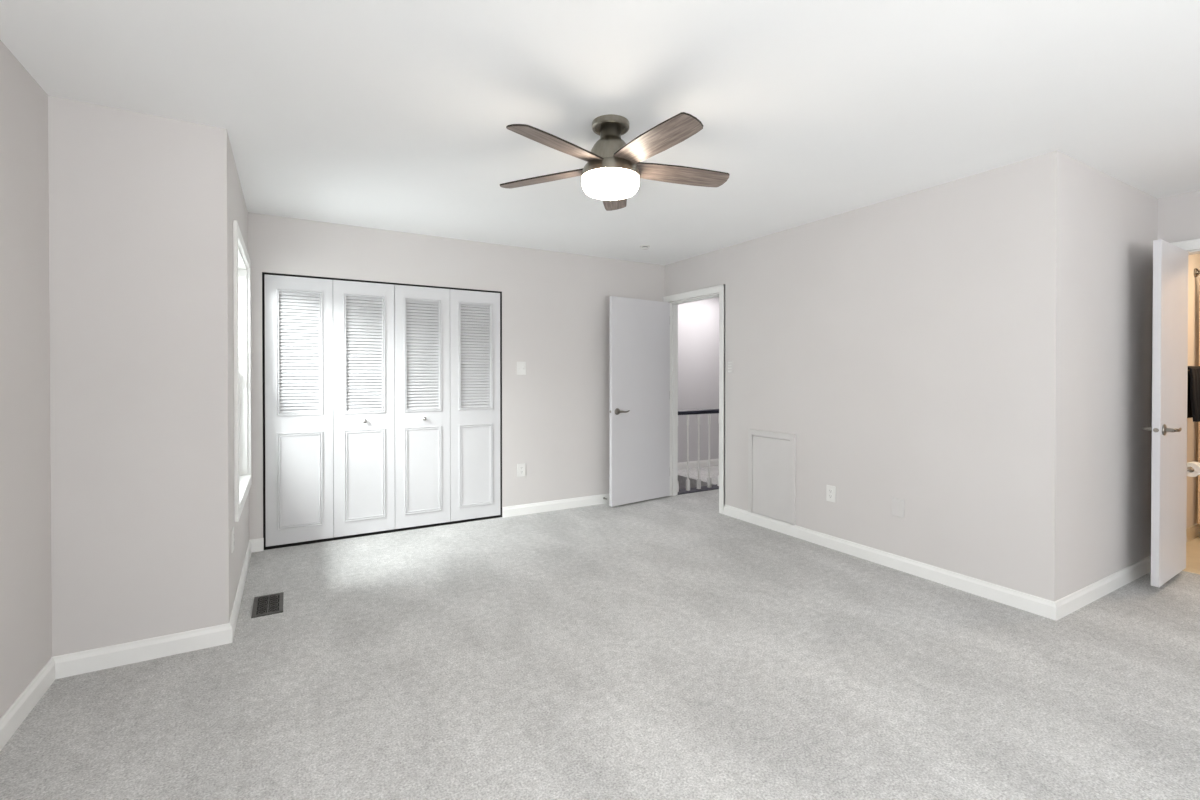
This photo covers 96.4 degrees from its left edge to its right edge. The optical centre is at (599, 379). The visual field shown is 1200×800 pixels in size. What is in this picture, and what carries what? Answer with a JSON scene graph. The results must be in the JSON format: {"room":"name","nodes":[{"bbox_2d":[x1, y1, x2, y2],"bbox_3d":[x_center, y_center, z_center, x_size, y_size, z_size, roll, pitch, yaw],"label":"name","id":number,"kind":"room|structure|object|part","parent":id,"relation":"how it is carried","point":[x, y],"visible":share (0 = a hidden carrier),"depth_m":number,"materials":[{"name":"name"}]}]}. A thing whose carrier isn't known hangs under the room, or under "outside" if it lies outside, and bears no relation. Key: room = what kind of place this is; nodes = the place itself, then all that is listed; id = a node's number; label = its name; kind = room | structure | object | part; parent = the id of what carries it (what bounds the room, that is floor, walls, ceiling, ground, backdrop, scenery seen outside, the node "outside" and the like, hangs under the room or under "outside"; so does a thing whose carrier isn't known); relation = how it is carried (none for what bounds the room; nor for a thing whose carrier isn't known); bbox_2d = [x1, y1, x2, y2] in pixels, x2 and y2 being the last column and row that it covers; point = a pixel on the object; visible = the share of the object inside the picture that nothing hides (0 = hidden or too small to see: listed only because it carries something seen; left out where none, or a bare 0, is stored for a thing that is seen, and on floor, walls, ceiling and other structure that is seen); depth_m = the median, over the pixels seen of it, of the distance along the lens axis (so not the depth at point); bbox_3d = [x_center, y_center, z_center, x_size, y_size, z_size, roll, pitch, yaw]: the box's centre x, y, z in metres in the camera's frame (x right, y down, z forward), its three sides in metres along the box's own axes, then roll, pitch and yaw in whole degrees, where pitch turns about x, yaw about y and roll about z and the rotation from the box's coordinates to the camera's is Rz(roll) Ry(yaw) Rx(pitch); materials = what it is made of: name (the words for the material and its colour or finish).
{"room":"empty bedroom","nodes":[
{"label":"empty bedroom","id":0,"kind":"room"},
{"bbox_2d":[0,40,51,717],"bbox_3d":[-0.975,0.054,-0.163,0.120,2.440,5.495,0,0,-30],"label":"wall","id":1,"kind":"structure","parent":0,"point":[25,451],"depth_m":2.02,"materials":[{"name":"paint"}]},
{"bbox_2d":[0,657,54,750],"bbox_3d":[-0.917,1.228,-0.121,0.014,0.092,5.495,0,0,-30],"label":"baseboard","id":2,"kind":"structure","parent":1,"relation":"attached to","point":[23,705],"depth_m":2.00,"materials":[{"name":"paint"}]},
{"bbox_2d":[48,95,186,656],"bbox_3d":[-2.185,0.036,2.381,0.573,2.440,0.120,0,0,-30],"label":"wall","id":3,"kind":"structure","parent":0,"point":[117,176],"depth_m":2.35,"materials":[{"name":"paint"}]},
{"bbox_2d":[53,623,231,678],"bbox_3d":[-2.025,1.210,2.405,0.627,0.092,0.014,0,0,-30],"label":"baseboard","id":4,"kind":"structure","parent":3,"relation":"attached to","point":[76,663],"depth_m":2.39,"materials":[{"name":"paint"}]},
{"bbox_2d":[184,121,248,630],"bbox_3d":[-2.214,0.031,3.162,0.160,2.440,1.501,0,0,-30],"label":"wall","id":5,"kind":"structure","parent":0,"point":[214,197],"depth_m":2.52,"materials":[{"name":"paint"}]},
{"bbox_2d":[231,526,233,552],"bbox_3d":[-1.853,0.809,2.711,0.008,0.118,0.074,0,0,-30],"label":"wall outlet","id":6,"kind":"object","parent":5,"relation":"attached to","point":[232,530],"visible":1,"depth_m":2.68,"materials":[{"name":"white plastic"}]},
{"bbox_2d":[229,540,251,641],"bbox_3d":[-2.135,1.204,3.208,0.014,0.092,1.515,0,0,-30],"label":"baseboard","id":7,"kind":"structure","parent":5,"relation":"attached to","point":[235,611],"depth_m":3.00,"materials":[{"name":"paint"}]},
{"bbox_2d":[233,220,251,521],"bbox_3d":[-2.265,-0.043,3.276,0.177,1.586,1.132,0,0,-30],"label":"window","id":8,"kind":"structure","parent":5,"relation":"attached to","point":[242,475],"depth_m":3.71,"materials":[{"name":"glass"}]},
{"bbox_3d":[-2.265,0.681,3.281,0.177,0.022,1.004,0,0,-30],"label":"sill","id":9,"kind":"part","parent":8,"relation":"part of","materials":[{"name":"paint"}]},
{"bbox_2d":[263,275,488,544],"bbox_3d":[-1.877,0.070,4.722,2.397,2.540,0.620,0,0,-30],"label":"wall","id":10,"kind":"structure","parent":0,"point":[263,275],"depth_m":4.66,"materials":[{"name":"white paint"}]},
{"bbox_2d":[248,212,664,539],"bbox_3d":[-1.017,0.019,4.792,3.866,2.440,0.120,0,0,-30],"label":"wall","id":11,"kind":"structure","parent":0,"point":[556,305],"depth_m":4.92,"materials":[{"name":"paint"}]},
{"bbox_2d":[250,538,263,552],"bbox_3d":[-2.479,1.200,3.876,0.088,0.092,0.014,0,0,-30],"label":"baseboard","id":12,"kind":"structure","parent":11,"relation":"attached to","point":[257,545],"depth_m":3.88,"materials":[{"name":"paint"}]},
{"bbox_2d":[262,272,501,549],"bbox_3d":[-1.686,0.231,4.393,1.817,2.022,0.142,0,0,-30],"label":"closet","id":13,"kind":"object","parent":11,"relation":"attached to","point":[263,273],"depth_m":4.30,"materials":[{"name":"white wood"}]},
{"bbox_3d":[-2.255,0.230,4.036,0.444,1.986,0.030,0,0,-30],"label":"door","id":14,"kind":"part","parent":13,"relation":"part of","materials":[{"name":"paint"}]},
{"bbox_3d":[-2.248,-0.198,4.022,0.304,0.940,0.020,0,0,-30],"label":"louver moulding","id":15,"kind":"part","parent":13,"relation":"part of","materials":[{"name":"paint"}]},
{"bbox_3d":[-2.246,0.757,4.024,0.300,0.716,0.009,0,0,-30],"label":"panel moulding","id":16,"kind":"part","parent":13,"relation":"part of","materials":[{"name":"paint"}]},
{"bbox_3d":[-1.868,0.228,4.260,0.444,1.986,0.030,0,0,-30],"label":"door","id":17,"kind":"part","parent":13,"relation":"part of","materials":[{"name":"paint"}]},
{"bbox_3d":[-1.861,-0.199,4.246,0.304,0.940,0.020,0,0,-30],"label":"louver moulding","id":18,"kind":"part","parent":13,"relation":"part of","materials":[{"name":"paint"}]},
{"bbox_3d":[-1.858,0.755,4.248,0.300,0.716,0.009,0,0,-30],"label":"panel moulding","id":19,"kind":"part","parent":13,"relation":"part of","materials":[{"name":"paint"}]},
{"bbox_3d":[-1.480,0.226,4.485,0.444,1.986,0.030,0,0,-30],"label":"door","id":20,"kind":"part","parent":13,"relation":"part of","materials":[{"name":"paint"}]},
{"bbox_3d":[-1.471,0.753,4.472,0.300,0.716,0.009,0,0,-30],"label":"panel moulding","id":21,"kind":"part","parent":13,"relation":"part of","materials":[{"name":"paint"}]},
{"bbox_3d":[-1.474,-0.201,4.470,0.304,0.940,0.020,0,0,-30],"label":"louver moulding","id":22,"kind":"part","parent":13,"relation":"part of","materials":[{"name":"paint"}]},
{"bbox_3d":[-1.093,0.225,4.709,0.444,1.986,0.030,0,0,-30],"label":"door","id":23,"kind":"part","parent":13,"relation":"part of","materials":[{"name":"paint"}]},
{"bbox_3d":[-1.086,-0.202,4.695,0.304,0.940,0.020,0,0,-30],"label":"louver moulding","id":24,"kind":"part","parent":13,"relation":"part of","materials":[{"name":"paint"}]},
{"bbox_3d":[-1.083,0.752,4.697,0.300,0.716,0.009,0,0,-30],"label":"panel moulding","id":25,"kind":"part","parent":13,"relation":"part of","materials":[{"name":"paint"}]},
{"bbox_2d":[517,463,525,476],"bbox_3d":[-0.716,0.828,4.898,0.078,0.120,0.008,0,0,-30],"label":"wall outlet","id":26,"kind":"object","parent":11,"relation":"attached to","point":[521,468],"visible":1,"depth_m":4.89,"materials":[{"name":"white plastic"}]},
{"bbox_2d":[517,362,525,374],"bbox_3d":[-0.714,-0.100,4.888,0.088,0.120,0.014,0,0,-30],"label":"light switch","id":27,"kind":"object","parent":11,"relation":"attached to","point":[521,366],"visible":1,"depth_m":4.89,"materials":[{"name":"white plastic"}]},
{"bbox_2d":[503,493,609,517],"bbox_3d":[-0.090,1.190,5.259,1.802,0.092,0.014,0,0,-30],"label":"baseboard","id":28,"kind":"structure","parent":11,"relation":"attached to","point":[509,511],"depth_m":5.06,"materials":[{"name":"paint"}]},
{"bbox_2d":[0,465,1199,799],"bbox_3d":[1.893,1.309,3.041,8.285,0.124,8.390,0,0,-30],"label":"floor","id":29,"kind":"structure","parent":0,"point":[677,647],"depth_m":2.21,"materials":[{"name":"grey carpet"}]},
{"bbox_2d":[251,592,283,617],"bbox_3d":[-1.839,1.249,2.977,0.144,0.006,0.296,0,0,-30],"label":"floor vent","id":30,"kind":"object","parent":29,"relation":"in","point":[270,604],"visible":1,"depth_m":2.97,"materials":[{"name":"brown metal"}]},
{"bbox_2d":[257,595,278,614],"bbox_3d":[-1.839,1.248,2.977,0.103,0.005,0.256,0,0,-30],"label":"grille","id":31,"kind":"object","parent":30,"relation":"attached to","point":[266,604],"depth_m":2.97,"materials":[{"name":"brown metal"}]},
{"bbox_2d":[678,409,718,494],"bbox_3d":[1.175,0.721,6.007,0.890,1.020,0.160,0,0,-30],"label":"stair railing","id":32,"kind":"object","parent":29,"relation":"on","point":[699,488],"visible":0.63,"depth_m":5.95,"materials":[{"name":"wood"}]},
{"bbox_3d":[1.163,1.224,6.003,0.860,0.014,0.160,0,0,-30],"label":"shoe rail","id":33,"kind":"part","parent":32,"relation":"part of","materials":[{"name":"wood"}]},
{"bbox_3d":[1.165,0.362,5.993,0.860,0.048,0.066,0,0,-30],"label":"handrail","id":34,"kind":"part","parent":32,"relation":"part of","materials":[{"name":"black wood"}]},
{"bbox_2d":[0,0,1199,264],"bbox_3d":[1.929,-1.249,3.061,8.385,0.120,8.420,0,0,-30],"label":"ceiling","id":35,"kind":"structure","parent":0,"point":[392,115],"depth_m":2.25,"materials":[{"name":"paint"}]},
{"bbox_2d":[500,112,729,210],"bbox_3d":[0.073,-1.020,2.452,1.125,0.328,1.084,0,0,-30],"label":"ceiling fan","id":36,"kind":"object","parent":35,"relation":"hanging from","point":[614,168],"visible":1,"depth_m":2.40,"materials":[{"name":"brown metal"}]},
{"bbox_3d":[-0.267,-0.974,2.619,0.487,0.003,0.133,-1,12,22],"label":"blade","id":37,"kind":"part","parent":36,"relation":"part of","materials":[{"name":"brown wood"}]},
{"bbox_3d":[-0.267,-0.978,2.618,0.489,0.007,0.134,-2,12,22],"label":"blade","id":38,"kind":"part","parent":36,"relation":"part of","materials":[{"name":"brown wood"}]},
{"bbox_3d":[-0.172,-0.971,2.229,0.133,0.002,0.487,16,12,39],"label":"blade","id":39,"kind":"part","parent":36,"relation":"part of","materials":[{"name":"brown wood"}]},
{"bbox_3d":[-0.172,-0.975,2.228,0.134,0.007,0.489,16,12,39],"label":"blade","id":40,"kind":"part","parent":36,"relation":"part of","materials":[{"name":"brown wood"}]},
{"bbox_3d":[0.049,-0.895,2.489,0.265,0.078,0.265,0,0,-30],"label":"lamp shade","id":41,"kind":"part","parent":36,"relation":"part of","materials":[{"name":"white glass"}]},
{"bbox_3d":[0.075,-0.975,2.829,0.133,0.003,0.487,-12,-2,4],"label":"blade","id":42,"kind":"part","parent":36,"relation":"part of","materials":[{"name":"brown wood"}]},
{"bbox_3d":[0.228,-0.971,2.198,0.133,0.003,0.487,14,-5,-31],"label":"blade","id":43,"kind":"part","parent":36,"relation":"part of","materials":[{"name":"brown wood"}]},
{"bbox_3d":[0.229,-0.975,2.198,0.134,0.007,0.489,14,-5,-31],"label":"blade","id":44,"kind":"part","parent":36,"relation":"part of","materials":[{"name":"brown wood"}]},
{"bbox_3d":[0.381,-0.973,2.569,0.487,0.003,0.133,2,-12,-14],"label":"blade","id":45,"kind":"part","parent":36,"relation":"part of","materials":[{"name":"brown wood"}]},
{"bbox_3d":[0.381,-0.977,2.570,0.489,0.007,0.134,2,-12,-14],"label":"blade","id":46,"kind":"part","parent":36,"relation":"part of","materials":[{"name":"brown wood"}]},
{"bbox_2d":[640,245,649,249],"bbox_3d":[0.406,-1.187,4.849,0.090,0.028,0.090,0,0,-30],"label":"smoke detector","id":47,"kind":"object","parent":35,"relation":"attached to","point":[643,247],"visible":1,"depth_m":4.82,"materials":[{"name":"white plastic"}]},
{"bbox_2d":[678,297,718,462],"bbox_3d":[1.439,1.200,7.556,3.146,4.840,0.120,0,0,-30],"label":"wall","id":48,"kind":"structure","parent":0,"point":[698,321],"depth_m":7.43,"materials":[{"name":"paint"}]},
{"bbox_2d":[678,459,718,469],"bbox_3d":[1.795,1.173,7.684,2.200,0.092,0.014,0,0,-30],"label":"baseboard","id":49,"kind":"structure","parent":48,"relation":"attached to","point":[713,462],"depth_m":7.42,"materials":[{"name":"paint"}]},
{"bbox_2d":[665,151,1066,601],"bbox_3d":[1.551,0.022,4.334,0.120,2.440,3.486,0,0,-30],"label":"wall","id":50,"kind":"structure","parent":0,"point":[912,346],"depth_m":3.38,"materials":[{"name":"paint"}]},
{"bbox_2d":[663,284,724,513],"bbox_3d":[0.959,0.183,5.337,0.142,2.104,0.915,0,0,-30],"label":"door frame","id":51,"kind":"structure","parent":50,"relation":"in","point":[719,290],"depth_m":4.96,"materials":[{"name":"paint"}]},
{"bbox_2d":[609,296,669,506],"bbox_3d":[0.410,0.211,5.377,0.803,2.012,0.154,0,1,-38],"label":"door","id":52,"kind":"structure","parent":51,"relation":"attached to","point":[639,411],"depth_m":5.34,"materials":[{"name":"paint"}]},
{"bbox_3d":[0.216,0.311,5.168,0.151,0.066,0.060,0,1,-38],"label":"handle","id":53,"kind":"part","parent":52,"relation":"part of","materials":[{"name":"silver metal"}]},
{"bbox_2d":[727,360,732,372],"bbox_3d":[1.175,-0.111,4.854,0.010,0.118,0.070,0,0,-30],"label":"light switch","id":54,"kind":"object","parent":50,"relation":"attached to","point":[729,362],"visible":1,"depth_m":4.85,"materials":[{"name":"paint"}]},
{"bbox_2d":[748,429,795,524],"bbox_3d":[1.413,0.791,4.437,0.022,0.713,0.490,0,0,-30],"label":"access panel","id":55,"kind":"object","parent":50,"relation":"attached to","point":[771,461],"visible":1,"depth_m":4.42,"materials":[{"name":"paint"}]},
{"bbox_3d":[1.415,0.816,4.439,0.015,0.659,0.398,0,0,-30],"label":"hatch panel","id":56,"kind":"part","parent":55,"relation":"part of","materials":[{"name":"paint"}]},
{"bbox_2d":[826,485,835,501],"bbox_3d":[1.700,0.843,3.954,0.008,0.118,0.074,0,0,-30],"label":"wall outlet","id":57,"kind":"object","parent":50,"relation":"attached to","point":[830,490],"visible":1,"depth_m":3.95,"materials":[{"name":"white plastic"}]},
{"bbox_2d":[724,504,1056,619],"bbox_3d":[1.757,1.200,3.853,0.014,0.092,2.462,0,0,-30],"label":"baseboard","id":58,"kind":"structure","parent":50,"relation":"attached to","point":[1040,606],"depth_m":3.43,"materials":[{"name":"paint"}]},
{"bbox_2d":[892,497,903,517],"bbox_3d":[1.952,0.840,3.518,0.010,0.118,0.080,0,0,-30],"label":"blank wall plate","id":59,"kind":"object","parent":50,"relation":"attached to","point":[897,504],"visible":1,"depth_m":3.51,"materials":[{"name":"paint"}]},
{"bbox_2d":[1064,155,1157,596],"bbox_3d":[3.050,0.030,3.257,1.396,2.440,0.120,0,0,-30],"label":"wall","id":60,"kind":"structure","parent":0,"point":[1112,224],"depth_m":3.14,"materials":[{"name":"paint"}]},
{"bbox_2d":[1055,556,1150,620],"bbox_3d":[3.026,1.204,3.174,1.530,0.092,0.014,0,0,-30],"label":"baseboard","id":61,"kind":"structure","parent":60,"relation":"attached to","point":[1078,599],"depth_m":3.08,"materials":[{"name":"paint"}]},
{"bbox_2d":[1157,190,1199,250],"bbox_3d":[4.616,0.038,2.067,0.120,2.440,3.750,0,0,-30],"label":"wall","id":62,"kind":"structure","parent":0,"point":[1178,215],"depth_m":3.46,"materials":[{"name":"paint"}]},
{"bbox_2d":[1171,239,1199,254],"bbox_3d":[3.947,0.184,3.201,0.142,2.132,0.803,0,0,-30],"label":"door frame","id":63,"kind":"structure","parent":62,"relation":"attached to","point":[1193,244],"depth_m":3.42,"materials":[{"name":"paint"}]},
{"bbox_2d":[1142,239,1187,586],"bbox_3d":[3.477,0.198,3.273,0.618,2.013,0.154,0,0,-32],"label":"door","id":64,"kind":"structure","parent":63,"relation":"attached to","point":[1170,262],"depth_m":3.19,"materials":[{"name":"paint"}]},
{"bbox_3d":[3.292,0.295,3.213,0.151,0.066,0.060,0,0,-32],"label":"handle","id":65,"kind":"part","parent":64,"relation":"part of","materials":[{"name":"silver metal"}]},
{"bbox_3d":[3.342,0.296,3.134,0.151,0.066,0.060,0,0,-32],"label":"handle","id":66,"kind":"part","parent":64,"relation":"part of","materials":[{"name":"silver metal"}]},
{"bbox_2d":[1186,254,1199,528],"bbox_3d":[4.679,0.023,4.282,2.210,2.440,0.120,0,0,-30],"label":"wall","id":67,"kind":"structure","parent":0,"point":[1193,260],"depth_m":4.17,"materials":[{"name":"beige paint"}]},
{"bbox_2d":[1186,524,1199,542],"bbox_3d":[4.669,1.193,4.208,2.110,0.100,0.012,0,0,-30],"label":"baseboard","id":68,"kind":"structure","parent":67,"relation":"attached to","point":[1192,532],"depth_m":4.16,"materials":[{"name":"wood"}]},
{"bbox_2d":[1194,268,1199,276],"bbox_3d":[5.171,-0.820,3.237,0.070,0.070,2.170,0,0,-30],"label":"shower curtain rod","id":69,"kind":"object","parent":67,"relation":"attached to","point":[1196,271],"visible":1,"depth_m":4.15,"materials":[{"name":"silver metal"}]},
{"bbox_2d":[1198,292,1199,523],"bbox_3d":[5.143,0.147,3.297,0.060,1.966,2.000,0,0,-30],"label":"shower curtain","id":70,"kind":"object","parent":69,"relation":"hanging from","point":[1199,292],"visible":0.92,"depth_m":4.16,"materials":[{"name":"beige fabric"}]},
{"bbox_3d":[4.374,-0.070,3.990,0.460,0.050,0.078,0,0,-30],"label":"towel bar","id":71,"kind":"object","parent":67,"relation":"attached to","visible":0},
{"bbox_2d":[1187,366,1199,421],"bbox_3d":[4.391,0.104,3.963,0.330,0.401,0.108,0,0,-30],"label":"towel","id":72,"kind":"object","parent":71,"relation":"hanging from","point":[1193,384],"visible":0.77,"depth_m":3.89,"materials":[{"name":"black fabric"}]},
{"bbox_3d":[4.362,0.651,3.983,0.185,0.052,0.086,0,0,-30],"label":"toilet paper holder","id":73,"kind":"object","parent":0,"visible":0},
{"bbox_2d":[1187,461,1199,476],"bbox_3d":[4.361,0.662,3.949,0.110,0.104,0.104,0,0,-30],"label":"toilet paper roll","id":74,"kind":"object","parent":73,"relation":"hanging from","point":[1195,465],"visible":0.73,"depth_m":3.91,"materials":[{"name":"white paper"}]}
]}

